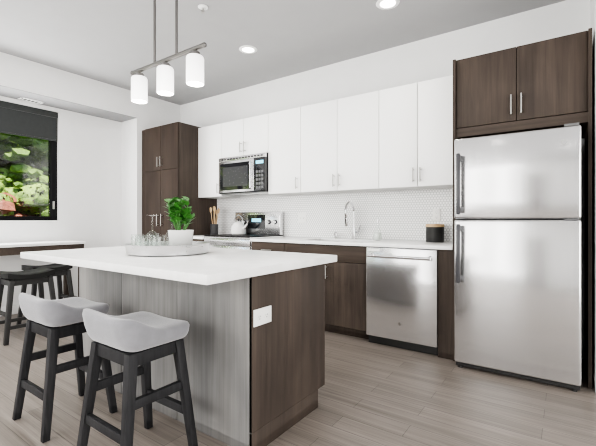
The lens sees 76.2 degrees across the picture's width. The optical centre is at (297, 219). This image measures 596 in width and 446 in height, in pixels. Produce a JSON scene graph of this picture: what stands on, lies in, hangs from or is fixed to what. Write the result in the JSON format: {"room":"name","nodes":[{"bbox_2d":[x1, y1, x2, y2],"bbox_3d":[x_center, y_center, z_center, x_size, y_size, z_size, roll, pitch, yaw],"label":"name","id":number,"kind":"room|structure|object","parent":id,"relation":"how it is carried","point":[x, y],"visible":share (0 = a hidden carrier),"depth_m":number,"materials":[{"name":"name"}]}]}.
{"room":"kitchen","nodes":[
{"label":"kitchen","id":0,"kind":"room"},
{"bbox_2d":[0,52,179,306],"bbox_3d":[-4.128,-0.338,3.102,0.560,2.876,7.170,0,0,35],"label":"wall","id":1,"kind":"structure","parent":0,"point":[101,126],"depth_m":5.05,"materials":[{"name":"white paint"}]},
{"bbox_2d":[0,299,56,315],"bbox_3d":[-4.424,1.050,2.870,0.021,0.100,6.468,0,0,35],"label":"baseboard","id":2,"kind":"structure","parent":1,"relation":"attached to","point":[15,309],"depth_m":4.42,"materials":[{"name":"white"}]},
{"bbox_2d":[0,101,58,221],"bbox_3d":[-3.683,-0.673,4.027,0.140,1.390,2.051,0,0,35],"label":"window","id":3,"kind":"structure","parent":1,"relation":"in","point":[24,121],"depth_m":4.64,"materials":[{"name":"black"}]},
{"bbox_2d":[17,97,44,103],"bbox_3d":[-3.174,-1.416,4.515,0.130,0.007,0.240,0,0,35],"label":"air vent","id":4,"kind":"object","parent":1,"relation":"in","point":[30,100],"visible":0.98,"depth_m":4.51,"materials":[{"name":"white metal"}]},
{"bbox_2d":[0,0,564,104],"bbox_3d":[-1.077,-1.836,0.956,8.300,0.120,7.600,0,0,35],"label":"ceiling","id":5,"kind":"structure","parent":0,"point":[110,42],"depth_m":3.60,"materials":[{"name":"paint"}]},
{"bbox_2d":[130,0,206,103],"bbox_3d":[-0.839,-1.288,2.403,0.760,0.975,0.110,0,0,35],"label":"pendant light","id":6,"kind":"object","parent":5,"relation":"hanging from","point":[165,74],"visible":1,"depth_m":2.36,"materials":[{"name":"white glass"}]},
{"bbox_2d":[198,4,207,12],"bbox_3d":[-0.791,-1.756,3.165,0.084,0.039,0.084,0,0,35],"label":"sprinkler","id":7,"kind":"object","parent":5,"relation":"attached to","point":[202,7],"visible":1,"depth_m":3.15,"materials":[{"name":"white metal"}]},
{"bbox_2d":[239,45,256,53],"bbox_3d":[-0.518,-1.770,3.951,0.190,0.011,0.190,0,0,35],"label":"recessed light","id":8,"kind":"object","parent":5,"relation":"in","point":[247,49],"visible":0.96,"depth_m":3.94,"materials":[{"name":"white plastic"}]},
{"bbox_2d":[376,0,399,9],"bbox_3d":[0.733,-1.770,3.105,0.190,0.011,0.190,0,0,35],"label":"recessed light","id":9,"kind":"object","parent":5,"relation":"in","point":[386,4],"visible":1,"depth_m":3.11,"materials":[{"name":"white"}]},
{"bbox_2d":[0,314,595,445],"bbox_3d":[-1.077,1.160,0.956,8.300,0.120,7.600,0,0,35],"label":"floor","id":10,"kind":"structure","parent":0,"point":[372,394],"depth_m":2.22,"materials":[{"name":"wood"}]},
{"bbox_2d":[0,267,59,345],"bbox_3d":[-2.575,0.787,3.603,0.344,0.626,0.453,0,0,35],"label":"stool","id":11,"kind":"object","parent":10,"relation":"on","point":[40,276],"visible":0.88,"depth_m":3.50,"materials":[{"name":"black painted wood"}]},
{"bbox_2d":[0,240,85,298],"bbox_3d":[-3.812,0.680,3.340,0.478,0.840,3.545,0,0,35],"label":"countertop","id":12,"kind":"structure","parent":10,"relation":"on","point":[12,248],"depth_m":4.34,"materials":[{"name":"white stone"}]},
{"bbox_2d":[16,263,73,324],"bbox_3d":[-2.685,0.787,4.072,0.344,0.626,0.453,0,0,35],"label":"stool","id":13,"kind":"object","parent":10,"relation":"on","point":[61,269],"visible":0.33,"depth_m":4.08,"materials":[{"name":"black wood"}]},
{"bbox_2d":[12,320,117,442],"bbox_3d":[-1.307,0.830,2.139,0.396,0.541,0.383,0,0,35],"label":"stool","id":14,"kind":"object","parent":10,"relation":"on","point":[52,351],"visible":0.62,"depth_m":2.07,"materials":[{"name":"grey wood"}]},
{"bbox_2d":[18,293,108,326],"bbox_3d":[-1.310,0.481,2.135,0.416,0.152,0.358,0,0,35],"label":"seat","id":15,"kind":"object","parent":14,"relation":"on","point":[58,312],"visible":0.9,"depth_m":1.98,"materials":[{"name":"grey fabric"}]},
{"bbox_2d":[77,338,197,445],"bbox_3d":[-0.744,0.830,1.767,0.396,0.541,0.383,0,0,35],"label":"stool","id":16,"kind":"object","parent":10,"relation":"on","point":[130,362],"visible":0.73,"depth_m":1.72,"materials":[{"name":"grey wood"}]},
{"bbox_2d":[82,308,188,351],"bbox_3d":[-0.747,0.481,1.762,0.416,0.152,0.358,0,0,35],"label":"seat","id":17,"kind":"object","parent":16,"relation":"on","point":[137,331],"visible":1,"depth_m":1.62,"materials":[{"name":"grey fabric"}]},
{"bbox_2d":[142,122,216,241],"bbox_3d":[-1.690,-0.080,5.356,0.821,2.360,0.710,0,0,35],"label":"pantry cabinet","id":18,"kind":"object","parent":10,"relation":"on","point":[170,161],"visible":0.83,"depth_m":5.07,"materials":[{"name":"brown wood"}]},
{"bbox_2d":[51,262,331,445],"bbox_3d":[-0.767,0.675,2.418,1.660,0.850,0.947,0,0,35],"label":"kitchen island","id":19,"kind":"object","parent":10,"relation":"on","point":[260,385],"depth_m":1.97,"materials":[{"name":"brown wood"}]},
{"bbox_2d":[20,246,336,285],"bbox_3d":[-0.791,0.230,2.385,1.800,0.040,1.015,0,0,35],"label":"island countertop","id":20,"kind":"structure","parent":19,"relation":"on","point":[213,267],"depth_m":1.96,"materials":[{"name":"white stone"}]},
{"bbox_2d":[124,241,209,256],"bbox_3d":[-0.817,0.177,2.400,0.589,0.065,0.512,0,0,35],"label":"serving tray","id":21,"kind":"object","parent":20,"relation":"on","point":[194,248],"visible":0.88,"depth_m":2.19,"materials":[{"name":"white ceramic"}]},
{"bbox_2d":[130,234,144,245],"bbox_3d":[-0.985,0.142,2.335,0.086,0.112,0.086,0,0,35],"label":"glass tumbler","id":22,"kind":"object","parent":21,"relation":"on","point":[139,240],"visible":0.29,"depth_m":2.33,"materials":[{"name":"clear glass"}]},
{"bbox_2d":[135,234,148,245],"bbox_3d":[-0.924,0.142,2.249,0.086,0.112,0.086,0,0,35],"label":"glass tumbler","id":23,"kind":"object","parent":21,"relation":"on","point":[141,238],"visible":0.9,"depth_m":2.26,"materials":[{"name":"clear glass"}]},
{"bbox_2d":[144,215,158,245],"bbox_3d":[-0.929,0.083,2.424,0.094,0.231,0.094,0,0,35],"label":"glass","id":24,"kind":"object","parent":21,"relation":"on","point":[153,235],"visible":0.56,"depth_m":2.43,"materials":[{"name":"clear glass"}]},
{"bbox_2d":[150,235,164,245],"bbox_3d":[-0.818,0.142,2.217,0.086,0.112,0.086,0,0,35],"label":"glass tumbler","id":25,"kind":"object","parent":21,"relation":"on","point":[153,240],"visible":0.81,"depth_m":2.21,"materials":[{"name":"clear glass"}]},
{"bbox_2d":[163,196,194,244],"bbox_3d":[-0.750,0.023,2.421,0.273,0.351,0.199,0,0,35],"label":"potted plant","id":26,"kind":"object","parent":21,"relation":"on","point":[184,217],"visible":0.94,"depth_m":2.37,"materials":[{"name":"green plant"}]},
{"bbox_2d":[253,305,270,326],"bbox_3d":[-0.169,0.460,1.820,0.007,0.080,0.128,0,0,35],"label":"outlet","id":27,"kind":"object","parent":19,"relation":"attached to","point":[261,316],"visible":1,"depth_m":1.81,"materials":[{"name":"white plastic"}]},
{"bbox_2d":[204,211,282,249],"bbox_3d":[-0.684,0.497,4.636,0.762,1.205,0.672,0,0,35],"label":"range","id":28,"kind":"object","parent":10,"relation":"on","point":[264,224],"visible":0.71,"depth_m":4.67,"materials":[{"name":"silver metal"}]},
{"bbox_2d":[231,215,247,234],"bbox_3d":[-0.738,0.057,4.846,0.255,0.251,0.196,0,0,35],"label":"kettle","id":29,"kind":"object","parent":28,"relation":"on","point":[238,227],"visible":1,"depth_m":4.79,"materials":[{"name":"white ceramic"}]},
{"bbox_2d":[252,243,296,252],"bbox_3d":[-0.140,0.667,4.320,0.483,0.866,0.618,0,0,35],"label":"base cabinet","id":30,"kind":"object","parent":10,"relation":"on","point":[281,247],"depth_m":4.01,"materials":[{"name":"brown wood"}]},
{"bbox_2d":[193,235,203,238],"bbox_3d":[-1.153,0.219,5.019,0.437,0.030,0.643,0,0,35],"label":"countertop","id":31,"kind":"structure","parent":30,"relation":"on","point":[194,236],"depth_m":4.72,"materials":[{"name":"white stone"}]},
{"bbox_2d":[210,206,219,234],"bbox_3d":[-1.126,0.006,5.127,0.158,0.397,0.141,0,0,35],"label":"utensil crock","id":32,"kind":"object","parent":31,"relation":"on","point":[214,229],"visible":0.9,"depth_m":5.08,"materials":[{"name":"grey ceramic"}]},
{"bbox_2d":[250,237,452,250],"bbox_3d":[0.522,0.219,3.838,2.120,0.030,0.643,0,0,35],"label":"countertop","id":33,"kind":"structure","parent":30,"relation":"on","point":[372,243],"depth_m":3.42,"materials":[{"name":"white stone"}]},
{"bbox_2d":[297,239,368,266],"bbox_3d":[0.436,0.330,3.881,0.744,0.216,0.429,0,0,35],"label":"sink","id":34,"kind":"object","parent":33,"relation":"in","point":[348,254],"depth_m":3.59,"materials":[{"name":"brown wood"}]},
{"bbox_2d":[344,201,360,238],"bbox_3d":[0.574,0.004,4.004,0.118,0.402,0.236,0,0,35],"label":"faucet","id":35,"kind":"object","parent":33,"relation":"on","point":[354,231],"visible":1,"depth_m":4.05,"materials":[{"name":"silver metal"}]},
{"bbox_2d":[373,216,381,239],"bbox_3d":[0.805,0.083,3.850,0.092,0.243,0.092,0,0,35],"label":"soap dispenser","id":36,"kind":"object","parent":33,"relation":"on","point":[377,236],"visible":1,"depth_m":3.82,"materials":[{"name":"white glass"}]},
{"bbox_2d":[425,224,444,242],"bbox_3d":[1.270,0.121,3.522,0.168,0.166,0.168,0,0,35],"label":"canister","id":37,"kind":"object","parent":33,"relation":"on","point":[435,233],"visible":1,"depth_m":3.45,"materials":[{"name":"black ceramic"}]},
{"bbox_2d":[366,247,437,354],"bbox_3d":[1.015,0.669,3.434,0.614,0.861,0.668,0,0,35],"label":"dishwasher","id":38,"kind":"object","parent":10,"relation":"on","point":[401,297],"visible":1,"depth_m":3.20,"materials":[{"name":"grey metal"}]},
{"bbox_2d":[454,122,580,391],"bbox_3d":[1.667,0.241,2.886,0.760,1.718,0.802,0,0,35],"label":"refrigerator","id":39,"kind":"object","parent":10,"relation":"on","point":[517,256],"visible":1,"depth_m":2.58,"materials":[{"name":"grey metal"}]},
{"bbox_2d":[453,28,591,388],"bbox_3d":[1.739,-0.075,2.971,0.862,2.350,0.656,0,0,35],"label":"cabinet","id":40,"kind":"object","parent":10,"relation":"on","point":[543,84],"visible":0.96,"depth_m":2.69,"materials":[{"name":"brown wood"}]},
{"bbox_2d":[180,0,587,358],"bbox_3d":[1.038,-0.338,3.955,8.300,2.876,0.140,0,0,35],"label":"wall","id":41,"kind":"structure","parent":0,"point":[430,58],"depth_m":3.87,"materials":[{"name":"white paint"}]},
{"bbox_2d":[198,123,239,198],"bbox_3d":[-1.066,-0.770,5.138,0.443,0.940,0.348,0,0,35],"label":"upper cabinet","id":42,"kind":"object","parent":41,"relation":"attached to","point":[209,137],"depth_m":4.99,"materials":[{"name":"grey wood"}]},
{"bbox_2d":[222,113,269,157],"bbox_3d":[-0.566,-1.012,4.786,0.781,0.455,0.348,0,0,35],"label":"upper cabinet","id":43,"kind":"object","parent":41,"relation":"attached to","point":[247,136],"depth_m":4.60,"materials":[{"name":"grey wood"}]},
{"bbox_2d":[219,152,267,195],"bbox_3d":[-0.594,-0.553,4.746,0.772,0.454,0.445,0,0,35],"label":"over-the-range microwave","id":44,"kind":"object","parent":43,"relation":"attached to","point":[242,175],"visible":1,"depth_m":4.58,"materials":[{"name":"grey metal"}]},
{"bbox_2d":[268,107,301,194],"bbox_3d":[-0.059,-0.770,4.428,0.459,0.940,0.348,0,0,35],"label":"upper cabinet","id":45,"kind":"object","parent":41,"relation":"attached to","point":[285,157],"depth_m":4.27,"materials":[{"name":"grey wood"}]},
{"bbox_2d":[217,188,452,241],"bbox_3d":[0.211,-0.048,4.445,3.329,0.503,0.008,0,0,35],"label":"backsplash","id":46,"kind":"structure","parent":41,"relation":"attached to","point":[404,215],"depth_m":4.13,"materials":[{"name":"tile"}]},
{"bbox_2d":[298,213,305,222],"bbox_3d":[0.050,-0.025,4.549,0.118,0.118,0.007,0,0,35],"label":"outlet","id":47,"kind":"object","parent":46,"relation":"attached to","point":[301,217],"visible":1,"depth_m":4.55,"materials":[{"name":"white plastic"}]},
{"bbox_2d":[433,209,440,220],"bbox_3d":[1.329,-0.050,3.646,0.075,0.118,0.007,0,0,35],"label":"outlet","id":48,"kind":"object","parent":46,"relation":"attached to","point":[436,214],"visible":1,"depth_m":3.64,"materials":[{"name":"white plastic"}]},
{"bbox_2d":[302,91,377,194],"bbox_3d":[0.500,-0.770,4.033,0.911,0.940,0.348,0,0,35],"label":"upper cabinet","id":49,"kind":"object","parent":41,"relation":"attached to","point":[340,136],"depth_m":3.87,"materials":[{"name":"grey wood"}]},
{"bbox_2d":[378,75,452,190],"bbox_3d":[1.174,-0.770,3.558,0.738,0.940,0.348,0,0,35],"label":"upper cabinet","id":50,"kind":"object","parent":41,"relation":"attached to","point":[398,138],"depth_m":3.43,"materials":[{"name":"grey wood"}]},
{"bbox_2d":[588,0,595,391],"bbox_3d":[2.136,-0.338,2.654,0.125,2.876,0.680,0,0,35],"label":"wall","id":51,"kind":"structure","parent":0,"point":[591,3],"depth_m":2.61,"materials":[{"name":"white paint"}]},
{"label":"outside","id":52,"kind":"structure","parent":0,"visible":0},
{"bbox_3d":[-27.808,4.650,18.099,55.050,0.100,90.000,0,0,35],"label":"ground","id":53,"kind":"structure","parent":52,"visible":0},
{"bbox_2d":[0,192,40,215],"bbox_3d":[-5.904,2.031,6.965,2.920,5.157,2.852,0,0,35],"label":"tree","id":54,"kind":"object","parent":53,"relation":"on","point":[5,208],"depth_m":6.57,"materials":[{"name":"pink plant"}]},
{"bbox_2d":[0,135,47,215],"bbox_3d":[-7.465,-0.099,7.058,6.244,9.402,6.340,0,0,35],"label":"tree","id":55,"kind":"object","parent":53,"relation":"on","point":[42,190],"depth_m":6.95,"materials":[{"name":"green plant"}]},
{"bbox_2d":[0,133,47,215],"bbox_3d":[-5.918,0.735,8.432,4.954,7.758,4.861,0,0,35],"label":"tree","id":56,"kind":"object","parent":53,"relation":"on","point":[14,159],"depth_m":6.80,"materials":[{"name":"green plant"}]},
{"bbox_2d":[28,149,46,186],"bbox_3d":[-6.701,-0.873,11.460,6.887,10.981,7.061,0,0,35],"label":"tree","id":57,"kind":"object","parent":53,"relation":"on","point":[39,159],"depth_m":8.37,"materials":[{"name":"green plant"}]}
]}

